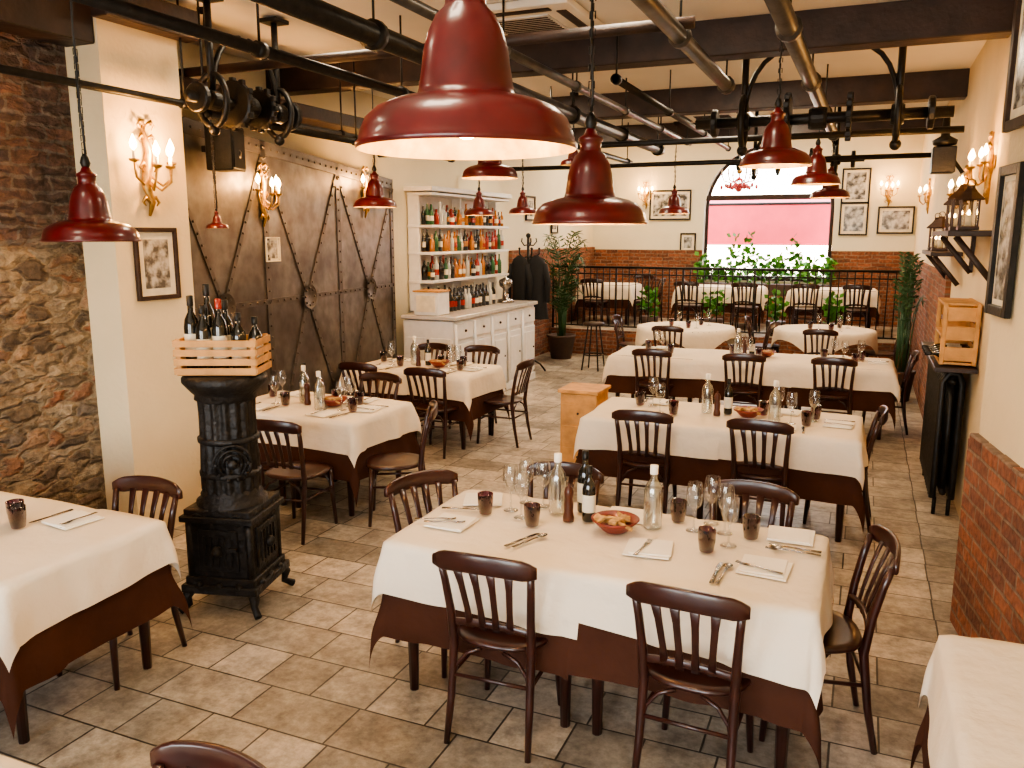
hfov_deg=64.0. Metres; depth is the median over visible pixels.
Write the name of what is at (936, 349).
wine bottle
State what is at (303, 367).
water bottle
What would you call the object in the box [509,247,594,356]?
wall
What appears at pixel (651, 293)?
potted shrub
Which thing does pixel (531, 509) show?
tumbler
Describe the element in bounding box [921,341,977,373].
shelf
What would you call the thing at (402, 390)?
tablecloth
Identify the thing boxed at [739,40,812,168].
pendant lamp
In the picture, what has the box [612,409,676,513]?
dining chair
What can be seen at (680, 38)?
ceiling pipe
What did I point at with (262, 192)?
wall sconce
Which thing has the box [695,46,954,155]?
shaft
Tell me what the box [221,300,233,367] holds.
wine bottle
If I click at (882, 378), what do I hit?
tablecloth
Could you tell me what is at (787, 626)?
tablecloth
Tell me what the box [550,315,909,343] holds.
platform
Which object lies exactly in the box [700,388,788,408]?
dining table
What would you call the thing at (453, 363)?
folded napkin
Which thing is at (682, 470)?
undercloth
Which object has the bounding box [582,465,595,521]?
wine bottle
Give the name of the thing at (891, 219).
picture frame
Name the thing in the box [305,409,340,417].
folded napkin
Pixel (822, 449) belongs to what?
tablecloth
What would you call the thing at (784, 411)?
folded napkin
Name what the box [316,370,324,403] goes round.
olive oil bottle
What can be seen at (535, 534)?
knife
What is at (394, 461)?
dining chair
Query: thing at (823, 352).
tumbler
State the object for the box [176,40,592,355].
wall
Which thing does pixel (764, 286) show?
dining table
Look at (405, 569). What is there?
tablecloth
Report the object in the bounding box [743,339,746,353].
pepper mill
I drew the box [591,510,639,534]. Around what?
bread bowl
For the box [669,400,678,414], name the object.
tumbler
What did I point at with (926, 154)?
ceiling pipe
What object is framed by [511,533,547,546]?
spoon
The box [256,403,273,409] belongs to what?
folded napkin
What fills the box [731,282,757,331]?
dining chair
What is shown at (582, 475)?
wine bottle
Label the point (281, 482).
dining table
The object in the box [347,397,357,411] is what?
tumbler
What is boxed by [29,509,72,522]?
knife
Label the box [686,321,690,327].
tumbler
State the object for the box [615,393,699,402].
dining table
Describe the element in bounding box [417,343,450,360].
dining chair
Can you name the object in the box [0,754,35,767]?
tablecloth
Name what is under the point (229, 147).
wall speaker
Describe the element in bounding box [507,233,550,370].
coat stand
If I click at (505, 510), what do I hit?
wine glass
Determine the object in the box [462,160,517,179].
pendant lamp
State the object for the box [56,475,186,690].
dining chair
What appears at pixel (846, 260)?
wainscot
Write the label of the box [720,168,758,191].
crystal chandelier
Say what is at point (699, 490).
dining table
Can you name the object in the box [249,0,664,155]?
ceiling pipe
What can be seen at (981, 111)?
wall
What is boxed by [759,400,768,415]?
tumbler
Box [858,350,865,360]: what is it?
tumbler
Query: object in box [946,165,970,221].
wall sconce
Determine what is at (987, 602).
wall
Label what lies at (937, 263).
wall shelf
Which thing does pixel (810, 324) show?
tumbler
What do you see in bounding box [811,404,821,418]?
tumbler
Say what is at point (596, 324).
bar stool
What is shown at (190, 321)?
wine bottle
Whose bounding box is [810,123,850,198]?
pendant lamp
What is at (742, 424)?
dining chair
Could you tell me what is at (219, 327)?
wine bottle
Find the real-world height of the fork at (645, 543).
0.008 m
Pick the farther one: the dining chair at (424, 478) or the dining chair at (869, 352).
the dining chair at (869, 352)
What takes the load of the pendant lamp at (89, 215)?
hanging from the ceiling
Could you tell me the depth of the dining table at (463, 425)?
8.34 m
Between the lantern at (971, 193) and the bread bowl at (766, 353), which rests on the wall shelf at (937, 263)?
the lantern at (971, 193)
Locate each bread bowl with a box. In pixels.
[319,395,347,406]
[429,359,449,366]
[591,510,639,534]
[733,406,763,417]
[762,350,775,356]
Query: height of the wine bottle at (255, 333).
0.293 m
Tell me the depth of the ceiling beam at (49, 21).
5.14 m
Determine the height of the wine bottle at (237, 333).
0.324 m
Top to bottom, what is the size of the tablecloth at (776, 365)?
0.252 m
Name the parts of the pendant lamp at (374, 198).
lamp shade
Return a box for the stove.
[178,371,294,619]
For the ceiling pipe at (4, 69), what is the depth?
5.27 m
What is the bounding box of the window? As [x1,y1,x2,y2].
[702,146,833,281]
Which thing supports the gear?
hanging from the ceiling
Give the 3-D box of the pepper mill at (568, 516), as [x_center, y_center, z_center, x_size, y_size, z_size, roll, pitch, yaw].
[0.276,0.574,3.996,0.056,0.193,0.055,4,11,23]
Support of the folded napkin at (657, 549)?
on the tablecloth at (787, 626)
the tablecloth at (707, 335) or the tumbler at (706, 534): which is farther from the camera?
the tablecloth at (707, 335)
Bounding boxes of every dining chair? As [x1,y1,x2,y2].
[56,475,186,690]
[150,740,266,767]
[257,419,337,544]
[338,362,379,397]
[359,372,401,399]
[366,400,437,526]
[384,469,457,677]
[403,367,460,458]
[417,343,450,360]
[432,550,559,763]
[449,345,499,431]
[476,358,534,447]
[527,461,603,504]
[580,278,607,323]
[612,315,644,351]
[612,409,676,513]
[626,581,753,767]
[629,275,654,317]
[632,348,674,399]
[635,278,665,322]
[651,325,683,347]
[674,281,700,321]
[708,479,799,527]
[722,353,765,406]
[726,418,793,526]
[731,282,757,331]
[736,321,774,350]
[744,316,779,352]
[759,524,900,754]
[792,283,819,324]
[803,329,838,354]
[803,405,888,531]
[811,357,857,414]
[842,284,872,327]
[862,350,919,434]
[865,327,904,363]
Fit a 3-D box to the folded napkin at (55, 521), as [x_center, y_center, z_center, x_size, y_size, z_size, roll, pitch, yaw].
[-2.152,0.663,4.015,0.208,0.012,0.203,6,12,31]
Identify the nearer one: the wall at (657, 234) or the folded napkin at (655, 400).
the folded napkin at (655, 400)
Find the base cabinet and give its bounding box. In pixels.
[558,382,610,462]
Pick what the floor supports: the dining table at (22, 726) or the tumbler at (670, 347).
the dining table at (22, 726)
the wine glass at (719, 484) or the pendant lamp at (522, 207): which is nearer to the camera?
the wine glass at (719, 484)
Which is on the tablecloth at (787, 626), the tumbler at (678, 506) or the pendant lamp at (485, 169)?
the tumbler at (678, 506)
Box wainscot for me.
[594,249,913,326]
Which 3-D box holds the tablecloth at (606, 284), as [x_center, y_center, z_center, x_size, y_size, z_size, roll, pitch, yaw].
[1.953,-1.784,16.189,1.187,0.409,0.974,4,11,23]
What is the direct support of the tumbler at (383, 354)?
on the tablecloth at (402, 390)
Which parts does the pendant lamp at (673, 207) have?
lamp shade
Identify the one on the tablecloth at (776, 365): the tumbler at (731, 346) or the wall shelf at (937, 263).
the tumbler at (731, 346)
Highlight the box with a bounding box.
[412,289,449,315]
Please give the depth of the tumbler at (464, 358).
8.71 m
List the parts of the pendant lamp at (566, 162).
lamp shade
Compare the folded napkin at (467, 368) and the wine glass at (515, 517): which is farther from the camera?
the folded napkin at (467, 368)
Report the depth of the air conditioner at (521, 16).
5.87 m
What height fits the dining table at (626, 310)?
0.755 m
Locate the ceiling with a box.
[165,0,986,127]
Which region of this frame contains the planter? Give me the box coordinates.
[693,231,837,324]
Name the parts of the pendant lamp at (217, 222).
lamp shade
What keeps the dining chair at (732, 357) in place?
on the floor
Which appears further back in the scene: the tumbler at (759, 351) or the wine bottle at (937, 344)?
the tumbler at (759, 351)
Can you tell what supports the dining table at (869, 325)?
on the platform
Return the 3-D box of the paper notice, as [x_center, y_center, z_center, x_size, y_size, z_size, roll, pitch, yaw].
[-2.189,-1.230,7.492,0.030,0.220,0.220,3,11,17]
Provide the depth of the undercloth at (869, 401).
8.69 m
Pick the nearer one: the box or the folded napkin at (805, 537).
the folded napkin at (805, 537)
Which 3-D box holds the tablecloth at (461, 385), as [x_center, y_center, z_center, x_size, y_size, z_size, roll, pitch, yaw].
[-0.616,0.005,8.658,0.844,0.342,0.969,4,11,23]
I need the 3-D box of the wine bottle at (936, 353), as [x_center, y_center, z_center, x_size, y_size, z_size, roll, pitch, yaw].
[3.223,-0.221,6.054,0.318,0.077,0.077,4,11,23]
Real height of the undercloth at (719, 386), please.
0.447 m
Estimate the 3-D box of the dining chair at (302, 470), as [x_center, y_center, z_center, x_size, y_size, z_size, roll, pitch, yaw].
[-1.593,0.645,5.961,0.476,0.904,0.561,3,11,18]
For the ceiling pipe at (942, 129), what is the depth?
7.58 m
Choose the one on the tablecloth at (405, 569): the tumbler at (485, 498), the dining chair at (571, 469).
the tumbler at (485, 498)
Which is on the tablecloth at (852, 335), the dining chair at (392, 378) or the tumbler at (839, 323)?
the tumbler at (839, 323)
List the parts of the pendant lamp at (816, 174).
lamp shade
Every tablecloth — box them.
[0,491,37,510]
[0,498,180,671]
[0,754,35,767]
[256,391,342,443]
[271,395,421,467]
[338,358,424,394]
[371,489,609,639]
[398,362,506,410]
[553,513,833,709]
[573,397,723,459]
[575,282,645,305]
[602,345,707,381]
[635,321,736,348]
[671,284,767,309]
[692,349,791,387]
[704,406,867,489]
[770,324,877,356]
[784,287,879,311]
[787,354,900,402]
[918,635,1023,767]
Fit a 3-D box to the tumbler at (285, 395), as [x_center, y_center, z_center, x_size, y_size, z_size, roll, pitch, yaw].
[-1.864,0.119,6.744,0.080,0.106,0.080,4,11,23]
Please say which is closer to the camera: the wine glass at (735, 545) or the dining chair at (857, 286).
the wine glass at (735, 545)
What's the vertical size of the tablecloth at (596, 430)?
0.339 m
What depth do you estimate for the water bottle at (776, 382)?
6.12 m
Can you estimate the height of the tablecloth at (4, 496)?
0.341 m
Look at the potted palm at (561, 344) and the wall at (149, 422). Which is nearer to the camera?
the wall at (149, 422)
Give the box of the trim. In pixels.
[549,328,910,367]
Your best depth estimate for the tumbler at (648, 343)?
10.04 m
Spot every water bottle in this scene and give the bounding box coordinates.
[298,365,308,402]
[313,371,324,409]
[410,336,418,364]
[549,453,566,514]
[643,464,662,529]
[701,373,713,412]
[734,328,741,352]
[768,380,781,421]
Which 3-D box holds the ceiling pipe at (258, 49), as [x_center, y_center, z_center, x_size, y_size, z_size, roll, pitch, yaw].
[-0.481,-2.586,6.923,0.095,0.607,11.400,4,11,23]
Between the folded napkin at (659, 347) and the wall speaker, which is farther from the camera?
the folded napkin at (659, 347)
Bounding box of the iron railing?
[552,265,913,366]
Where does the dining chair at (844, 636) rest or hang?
on the floor
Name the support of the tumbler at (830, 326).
on the tablecloth at (852, 335)
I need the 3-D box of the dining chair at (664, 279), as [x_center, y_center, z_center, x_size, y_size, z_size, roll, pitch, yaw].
[2.644,-1.579,15.687,0.561,0.904,0.476,4,11,23]
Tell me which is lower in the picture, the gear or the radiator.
the radiator
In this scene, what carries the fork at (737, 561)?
on the folded napkin at (780, 565)
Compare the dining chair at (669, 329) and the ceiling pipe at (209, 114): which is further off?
the dining chair at (669, 329)
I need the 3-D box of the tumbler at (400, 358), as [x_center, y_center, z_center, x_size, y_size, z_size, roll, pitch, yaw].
[-1.194,-0.248,8.763,0.080,0.106,0.080,4,11,23]
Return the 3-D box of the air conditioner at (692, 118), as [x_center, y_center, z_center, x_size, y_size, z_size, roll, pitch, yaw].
[2.678,-3.569,10.899,0.950,0.065,0.950,4,11,23]
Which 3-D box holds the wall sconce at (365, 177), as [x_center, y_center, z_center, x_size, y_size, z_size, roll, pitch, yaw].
[-1.574,-2.130,9.093,0.202,0.563,0.340,3,11,17]
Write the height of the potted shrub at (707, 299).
0.766 m
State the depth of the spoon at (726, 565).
3.41 m
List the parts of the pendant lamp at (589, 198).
lamp shade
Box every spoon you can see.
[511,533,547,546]
[715,563,732,583]
[769,545,820,555]
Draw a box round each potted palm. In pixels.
[542,231,588,358]
[892,251,926,401]
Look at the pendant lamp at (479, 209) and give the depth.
10.41 m
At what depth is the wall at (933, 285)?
10.38 m
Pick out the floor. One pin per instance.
(295, 685)
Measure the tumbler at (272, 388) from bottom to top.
0.106 m
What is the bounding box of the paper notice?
[265,237,280,261]
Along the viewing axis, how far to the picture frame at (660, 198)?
16.73 m
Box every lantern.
[926,213,943,249]
[930,211,949,250]
[943,187,968,230]
[948,177,973,229]
[956,179,984,229]
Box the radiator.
[919,360,965,515]
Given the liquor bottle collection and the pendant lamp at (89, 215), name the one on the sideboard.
the liquor bottle collection
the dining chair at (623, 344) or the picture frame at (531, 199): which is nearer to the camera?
the dining chair at (623, 344)
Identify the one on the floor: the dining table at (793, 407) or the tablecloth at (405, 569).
the dining table at (793, 407)
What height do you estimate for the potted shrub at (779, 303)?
0.810 m
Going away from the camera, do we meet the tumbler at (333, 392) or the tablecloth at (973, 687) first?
the tablecloth at (973, 687)
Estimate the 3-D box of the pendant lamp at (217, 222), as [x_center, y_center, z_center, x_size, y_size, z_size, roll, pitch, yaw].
[-2.213,-1.933,6.025,0.162,1.552,0.162,-2,11,-12]
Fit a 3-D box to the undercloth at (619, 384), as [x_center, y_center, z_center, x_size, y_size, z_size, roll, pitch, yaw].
[1.764,-0.077,9.968,1.121,0.630,1.023,4,11,23]
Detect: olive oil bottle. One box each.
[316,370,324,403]
[425,339,430,365]
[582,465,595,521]
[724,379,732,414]
[749,331,754,353]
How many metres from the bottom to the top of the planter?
1.782 m
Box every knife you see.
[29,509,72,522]
[442,507,478,509]
[504,533,539,546]
[709,562,722,582]
[769,543,821,552]
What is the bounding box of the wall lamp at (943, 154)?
[930,118,963,173]
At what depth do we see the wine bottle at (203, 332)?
4.55 m
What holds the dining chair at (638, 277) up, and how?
on the platform
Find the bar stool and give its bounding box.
[581,321,604,371]
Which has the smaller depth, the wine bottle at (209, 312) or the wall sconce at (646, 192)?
the wine bottle at (209, 312)
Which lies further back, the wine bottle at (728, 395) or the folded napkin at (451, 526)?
the wine bottle at (728, 395)
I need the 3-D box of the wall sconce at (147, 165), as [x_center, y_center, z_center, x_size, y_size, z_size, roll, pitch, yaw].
[-2.431,-1.472,5.585,0.232,0.648,0.391,4,11,23]
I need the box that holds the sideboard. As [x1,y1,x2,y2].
[401,299,537,390]
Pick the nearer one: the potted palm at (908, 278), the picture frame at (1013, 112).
the picture frame at (1013, 112)
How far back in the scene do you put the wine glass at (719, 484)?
3.83 m
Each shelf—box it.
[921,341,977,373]
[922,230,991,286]
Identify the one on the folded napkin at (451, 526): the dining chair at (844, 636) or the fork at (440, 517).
the fork at (440, 517)
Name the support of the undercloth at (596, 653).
on the dining table at (782, 733)
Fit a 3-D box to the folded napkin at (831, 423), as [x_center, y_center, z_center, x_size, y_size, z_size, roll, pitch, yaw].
[2.405,0.295,6.038,0.203,0.012,0.208,6,12,29]
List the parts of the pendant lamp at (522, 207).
lamp shade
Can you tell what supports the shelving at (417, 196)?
on the sideboard
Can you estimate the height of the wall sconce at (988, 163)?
0.507 m
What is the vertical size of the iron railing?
1.602 m
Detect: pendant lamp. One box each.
[40,1,141,241]
[196,7,228,227]
[353,89,396,207]
[354,0,577,159]
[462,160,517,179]
[464,180,493,215]
[509,159,535,213]
[532,0,647,224]
[560,92,577,165]
[658,121,688,213]
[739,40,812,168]
[790,77,840,185]
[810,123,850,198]
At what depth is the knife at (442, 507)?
4.18 m
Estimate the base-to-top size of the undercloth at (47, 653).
0.632 m
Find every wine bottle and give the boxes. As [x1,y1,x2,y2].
[184,295,197,367]
[195,304,212,367]
[202,284,214,367]
[212,298,229,367]
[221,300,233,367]
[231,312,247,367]
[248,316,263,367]
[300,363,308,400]
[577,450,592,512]
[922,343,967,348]
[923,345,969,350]
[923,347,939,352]
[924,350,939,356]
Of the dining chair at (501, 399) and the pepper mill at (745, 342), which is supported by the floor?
the dining chair at (501, 399)
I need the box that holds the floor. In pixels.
[0,352,959,767]
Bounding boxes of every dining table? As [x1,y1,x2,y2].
[16,621,151,743]
[279,479,337,505]
[295,470,400,515]
[408,642,570,727]
[414,412,490,449]
[581,283,638,324]
[592,679,789,767]
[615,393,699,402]
[616,478,716,519]
[679,286,764,329]
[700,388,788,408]
[716,496,844,541]
[791,289,875,328]
[792,406,881,439]
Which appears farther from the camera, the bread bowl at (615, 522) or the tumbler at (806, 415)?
the tumbler at (806, 415)
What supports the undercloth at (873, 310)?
on the dining table at (869, 325)
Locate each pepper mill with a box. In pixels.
[304,381,310,404]
[416,348,420,365]
[563,483,573,522]
[713,391,720,415]
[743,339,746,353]
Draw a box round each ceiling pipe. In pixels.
[0,0,357,136]
[70,0,632,162]
[178,16,695,76]
[196,1,454,162]
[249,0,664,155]
[377,125,964,157]
[390,0,691,145]
[512,152,930,170]
[610,36,730,151]
[631,0,734,94]
[764,0,839,140]
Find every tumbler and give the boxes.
[5,498,23,512]
[6,503,26,528]
[268,384,277,396]
[280,391,289,404]
[331,389,340,395]
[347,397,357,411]
[354,391,363,404]
[380,351,386,361]
[396,355,403,365]
[437,355,444,359]
[456,359,463,369]
[460,356,466,365]
[477,491,492,514]
[524,502,539,526]
[635,391,644,404]
[645,340,651,348]
[667,344,673,352]
[669,319,673,325]
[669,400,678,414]
[670,498,686,522]
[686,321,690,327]
[698,525,716,552]
[699,318,703,324]
[729,344,735,352]
[743,513,760,539]
[756,348,762,354]
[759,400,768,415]
[801,410,812,425]
[808,321,812,328]
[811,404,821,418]
[820,349,827,356]
[828,324,833,329]
[837,321,842,327]
[851,353,858,361]
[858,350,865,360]
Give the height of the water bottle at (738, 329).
0.308 m
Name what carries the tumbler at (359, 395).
on the tablecloth at (350, 434)
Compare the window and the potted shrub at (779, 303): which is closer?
the potted shrub at (779, 303)
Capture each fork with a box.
[60,512,97,524]
[415,517,455,519]
[424,520,464,522]
[633,539,651,554]
[735,560,782,573]
[765,546,813,554]
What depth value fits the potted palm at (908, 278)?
10.63 m
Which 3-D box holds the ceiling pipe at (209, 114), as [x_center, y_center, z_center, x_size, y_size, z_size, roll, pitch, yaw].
[-1.401,-2.551,7.329,0.081,0.820,3.800,4,11,23]
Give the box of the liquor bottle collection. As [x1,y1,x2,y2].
[421,202,503,311]
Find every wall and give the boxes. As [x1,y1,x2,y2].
[0,32,106,508]
[65,0,201,527]
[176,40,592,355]
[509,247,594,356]
[592,134,923,284]
[907,258,950,418]
[914,35,1010,518]
[950,127,1023,643]
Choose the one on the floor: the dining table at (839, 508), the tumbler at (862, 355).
the dining table at (839, 508)
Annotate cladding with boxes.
[182,117,396,470]
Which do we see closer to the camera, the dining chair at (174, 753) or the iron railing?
the dining chair at (174, 753)
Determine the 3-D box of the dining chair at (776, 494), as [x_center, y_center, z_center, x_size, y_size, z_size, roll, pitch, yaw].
[1.149,0.988,4.077,0.476,0.904,0.561,5,11,24]
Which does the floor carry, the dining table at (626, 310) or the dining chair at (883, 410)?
the dining chair at (883, 410)
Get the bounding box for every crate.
[172,333,271,375]
[934,297,981,365]
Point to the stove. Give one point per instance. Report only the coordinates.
(233, 529)
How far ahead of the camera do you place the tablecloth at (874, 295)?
14.24 m
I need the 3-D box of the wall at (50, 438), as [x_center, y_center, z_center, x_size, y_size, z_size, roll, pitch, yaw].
[-4.477,-0.228,2.372,0.300,3.900,7.250,4,11,23]
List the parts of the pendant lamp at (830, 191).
lamp shade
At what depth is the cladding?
7.94 m
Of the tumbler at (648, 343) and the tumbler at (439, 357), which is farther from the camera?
the tumbler at (648, 343)
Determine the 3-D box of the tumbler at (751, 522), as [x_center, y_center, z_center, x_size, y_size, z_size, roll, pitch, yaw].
[1.101,0.659,3.775,0.080,0.106,0.080,4,11,23]
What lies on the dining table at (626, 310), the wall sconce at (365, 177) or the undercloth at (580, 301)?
the undercloth at (580, 301)
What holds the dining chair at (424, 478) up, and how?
on the floor
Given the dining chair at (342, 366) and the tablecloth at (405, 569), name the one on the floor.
the dining chair at (342, 366)
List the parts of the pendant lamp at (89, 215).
lamp shade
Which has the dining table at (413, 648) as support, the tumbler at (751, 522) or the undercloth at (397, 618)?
the undercloth at (397, 618)
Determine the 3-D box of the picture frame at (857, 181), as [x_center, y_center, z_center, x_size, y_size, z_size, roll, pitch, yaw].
[6.420,-3.696,15.302,0.500,0.650,0.030,4,11,23]
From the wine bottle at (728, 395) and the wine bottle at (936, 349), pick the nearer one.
the wine bottle at (936, 349)
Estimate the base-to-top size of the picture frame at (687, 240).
0.380 m
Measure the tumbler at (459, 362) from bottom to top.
0.106 m
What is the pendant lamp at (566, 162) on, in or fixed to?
hanging from the ceiling
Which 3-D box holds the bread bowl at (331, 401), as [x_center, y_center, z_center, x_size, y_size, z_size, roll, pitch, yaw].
[-1.459,0.139,6.710,0.230,0.076,0.231,4,11,23]
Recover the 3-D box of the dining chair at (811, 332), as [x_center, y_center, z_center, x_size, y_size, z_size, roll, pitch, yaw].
[4.263,-0.342,11.396,0.476,0.904,0.561,4,11,23]
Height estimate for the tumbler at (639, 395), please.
0.106 m
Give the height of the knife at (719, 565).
0.006 m
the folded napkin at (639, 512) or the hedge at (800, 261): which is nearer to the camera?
the folded napkin at (639, 512)
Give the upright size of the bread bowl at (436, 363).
0.076 m
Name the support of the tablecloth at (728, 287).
on the undercloth at (728, 307)
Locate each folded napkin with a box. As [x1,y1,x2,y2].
[41,510,104,529]
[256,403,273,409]
[290,390,316,396]
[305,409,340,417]
[356,405,382,412]
[363,397,379,402]
[375,364,391,368]
[392,358,414,361]
[424,513,479,531]
[449,361,472,365]
[463,366,483,370]
[463,493,502,505]
[609,506,652,523]
[622,537,673,559]
[649,398,668,404]
[655,346,666,348]
[735,554,792,581]
[766,525,814,546]
[771,408,801,415]
[822,419,854,428]
[829,355,848,358]
[868,360,888,364]
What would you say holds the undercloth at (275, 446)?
on the dining table at (281, 482)
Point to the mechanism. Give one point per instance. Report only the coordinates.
(238, 103)
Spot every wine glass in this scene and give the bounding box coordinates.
[503,465,518,511]
[513,472,528,518]
[519,459,534,503]
[535,465,550,507]
[686,482,703,532]
[703,476,720,525]
[716,484,734,535]
[720,494,738,547]
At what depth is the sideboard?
10.80 m
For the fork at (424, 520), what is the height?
0.008 m
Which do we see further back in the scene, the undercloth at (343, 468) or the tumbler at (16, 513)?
the undercloth at (343, 468)
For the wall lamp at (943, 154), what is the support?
attached to the wall at (981, 111)
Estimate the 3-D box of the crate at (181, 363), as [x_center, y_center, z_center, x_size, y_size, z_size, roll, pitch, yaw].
[-1.639,-0.169,4.660,0.462,0.205,0.292,0,10,-1]
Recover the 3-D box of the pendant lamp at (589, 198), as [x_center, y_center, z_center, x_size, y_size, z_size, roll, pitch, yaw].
[0.340,-1.466,3.465,0.506,1.554,0.506,8,13,38]
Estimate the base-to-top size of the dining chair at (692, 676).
0.904 m
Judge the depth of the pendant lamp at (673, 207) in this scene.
11.90 m
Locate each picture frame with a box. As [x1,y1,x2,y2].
[132,227,181,300]
[525,195,535,220]
[551,225,557,233]
[649,189,691,219]
[680,233,695,249]
[838,202,868,235]
[840,168,871,203]
[876,206,914,233]
[984,161,1023,318]
[1001,0,1023,132]
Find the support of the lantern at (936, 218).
on the wall shelf at (937, 263)
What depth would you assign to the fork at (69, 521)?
3.98 m
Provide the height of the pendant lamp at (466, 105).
1.410 m
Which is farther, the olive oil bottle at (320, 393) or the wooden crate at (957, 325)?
the olive oil bottle at (320, 393)
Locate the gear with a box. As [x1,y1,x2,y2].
[728,107,864,179]
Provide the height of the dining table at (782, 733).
0.755 m
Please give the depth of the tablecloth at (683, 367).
9.58 m
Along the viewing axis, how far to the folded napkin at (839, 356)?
9.35 m
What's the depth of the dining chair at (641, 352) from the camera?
9.26 m
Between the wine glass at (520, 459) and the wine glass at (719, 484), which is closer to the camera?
the wine glass at (719, 484)
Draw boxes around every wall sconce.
[129,118,176,215]
[255,162,281,226]
[361,166,369,217]
[637,181,652,208]
[879,175,898,205]
[917,178,931,213]
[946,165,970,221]
[966,131,996,203]
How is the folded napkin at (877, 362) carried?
on the tablecloth at (882, 378)
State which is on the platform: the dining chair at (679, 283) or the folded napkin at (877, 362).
the dining chair at (679, 283)
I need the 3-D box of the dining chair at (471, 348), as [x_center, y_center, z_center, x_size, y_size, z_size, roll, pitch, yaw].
[-0.442,0.034,9.325,0.476,0.904,0.561,4,11,23]
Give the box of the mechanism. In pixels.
[183,0,302,145]
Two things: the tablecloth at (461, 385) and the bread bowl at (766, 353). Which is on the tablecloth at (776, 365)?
the bread bowl at (766, 353)
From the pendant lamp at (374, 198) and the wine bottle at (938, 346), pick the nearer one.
the wine bottle at (938, 346)
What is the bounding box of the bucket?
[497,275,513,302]
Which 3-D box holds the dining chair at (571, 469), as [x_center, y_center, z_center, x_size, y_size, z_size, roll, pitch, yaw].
[0.212,0.924,4.428,0.476,0.904,0.561,4,11,23]
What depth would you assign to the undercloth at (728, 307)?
14.88 m
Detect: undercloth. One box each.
[0,564,191,738]
[258,443,277,469]
[278,432,419,506]
[342,391,401,400]
[369,594,569,680]
[402,389,509,440]
[566,623,830,767]
[574,283,644,316]
[575,449,709,487]
[605,355,695,397]
[670,301,767,321]
[695,361,787,405]
[709,459,867,530]
[783,306,879,324]
[788,369,895,430]
[910,704,929,767]
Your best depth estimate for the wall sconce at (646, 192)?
16.80 m
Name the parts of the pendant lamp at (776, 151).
lamp shade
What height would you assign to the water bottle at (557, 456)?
0.308 m
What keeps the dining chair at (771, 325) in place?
on the floor
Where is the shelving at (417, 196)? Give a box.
[403,186,511,310]
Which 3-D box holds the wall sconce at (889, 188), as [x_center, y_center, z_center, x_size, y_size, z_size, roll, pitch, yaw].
[6.911,-3.543,15.024,0.340,0.563,0.202,4,11,23]
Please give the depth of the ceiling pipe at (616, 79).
7.61 m
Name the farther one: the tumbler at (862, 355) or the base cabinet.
the tumbler at (862, 355)
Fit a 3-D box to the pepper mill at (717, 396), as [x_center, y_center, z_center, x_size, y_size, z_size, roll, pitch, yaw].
[1.587,0.148,6.339,0.056,0.193,0.055,4,11,23]
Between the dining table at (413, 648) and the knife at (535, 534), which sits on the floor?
the dining table at (413, 648)
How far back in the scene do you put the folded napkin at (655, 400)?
6.83 m
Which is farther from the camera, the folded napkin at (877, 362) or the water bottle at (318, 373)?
the folded napkin at (877, 362)
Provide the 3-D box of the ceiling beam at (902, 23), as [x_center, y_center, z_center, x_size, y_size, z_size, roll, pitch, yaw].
[0.890,-2.866,7.548,6.200,0.270,9.720,4,11,23]
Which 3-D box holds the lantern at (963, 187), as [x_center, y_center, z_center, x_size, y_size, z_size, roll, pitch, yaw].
[3.300,-1.319,6.009,0.184,0.382,0.184,-10,14,-43]
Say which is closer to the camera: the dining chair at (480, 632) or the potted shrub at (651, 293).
the dining chair at (480, 632)
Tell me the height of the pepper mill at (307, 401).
0.193 m
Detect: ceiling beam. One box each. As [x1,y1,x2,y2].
[0,0,363,133]
[265,0,1014,142]
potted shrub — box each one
[636,286,660,323]
[701,289,729,323]
[764,289,789,335]
[821,291,848,324]
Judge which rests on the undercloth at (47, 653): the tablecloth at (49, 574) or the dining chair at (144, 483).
the tablecloth at (49, 574)
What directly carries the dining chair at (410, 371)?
on the floor
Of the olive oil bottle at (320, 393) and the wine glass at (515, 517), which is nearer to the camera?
the wine glass at (515, 517)
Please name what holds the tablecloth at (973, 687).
on the undercloth at (921, 740)
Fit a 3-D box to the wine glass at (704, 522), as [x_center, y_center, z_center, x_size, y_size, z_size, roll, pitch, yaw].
[0.965,0.560,3.949,0.081,0.235,0.081,4,11,23]
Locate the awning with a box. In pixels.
[708,199,832,244]
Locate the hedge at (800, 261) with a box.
[709,260,825,276]
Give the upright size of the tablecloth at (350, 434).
0.343 m
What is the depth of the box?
10.07 m
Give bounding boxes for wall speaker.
[201,125,245,171]
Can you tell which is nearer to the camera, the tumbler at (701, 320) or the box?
the box
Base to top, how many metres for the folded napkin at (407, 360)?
0.012 m
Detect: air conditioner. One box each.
[486,0,603,34]
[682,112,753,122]
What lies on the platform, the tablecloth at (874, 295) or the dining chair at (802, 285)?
the dining chair at (802, 285)
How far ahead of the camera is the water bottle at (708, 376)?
6.42 m
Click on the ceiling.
(234, 17)
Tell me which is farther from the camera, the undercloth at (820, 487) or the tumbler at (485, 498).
the undercloth at (820, 487)
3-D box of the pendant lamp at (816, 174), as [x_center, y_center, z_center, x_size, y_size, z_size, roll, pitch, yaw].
[3.222,-2.645,8.609,0.506,1.075,0.506,2,11,13]
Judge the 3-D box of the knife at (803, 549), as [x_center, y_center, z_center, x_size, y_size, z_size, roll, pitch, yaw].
[1.260,0.730,3.654,0.225,0.006,0.022,5,12,27]
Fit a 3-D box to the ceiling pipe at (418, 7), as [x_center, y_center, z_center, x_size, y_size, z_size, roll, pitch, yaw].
[0.284,-2.616,6.475,0.144,0.387,11.200,4,11,23]
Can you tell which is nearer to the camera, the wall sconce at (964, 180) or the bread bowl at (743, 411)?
the bread bowl at (743, 411)

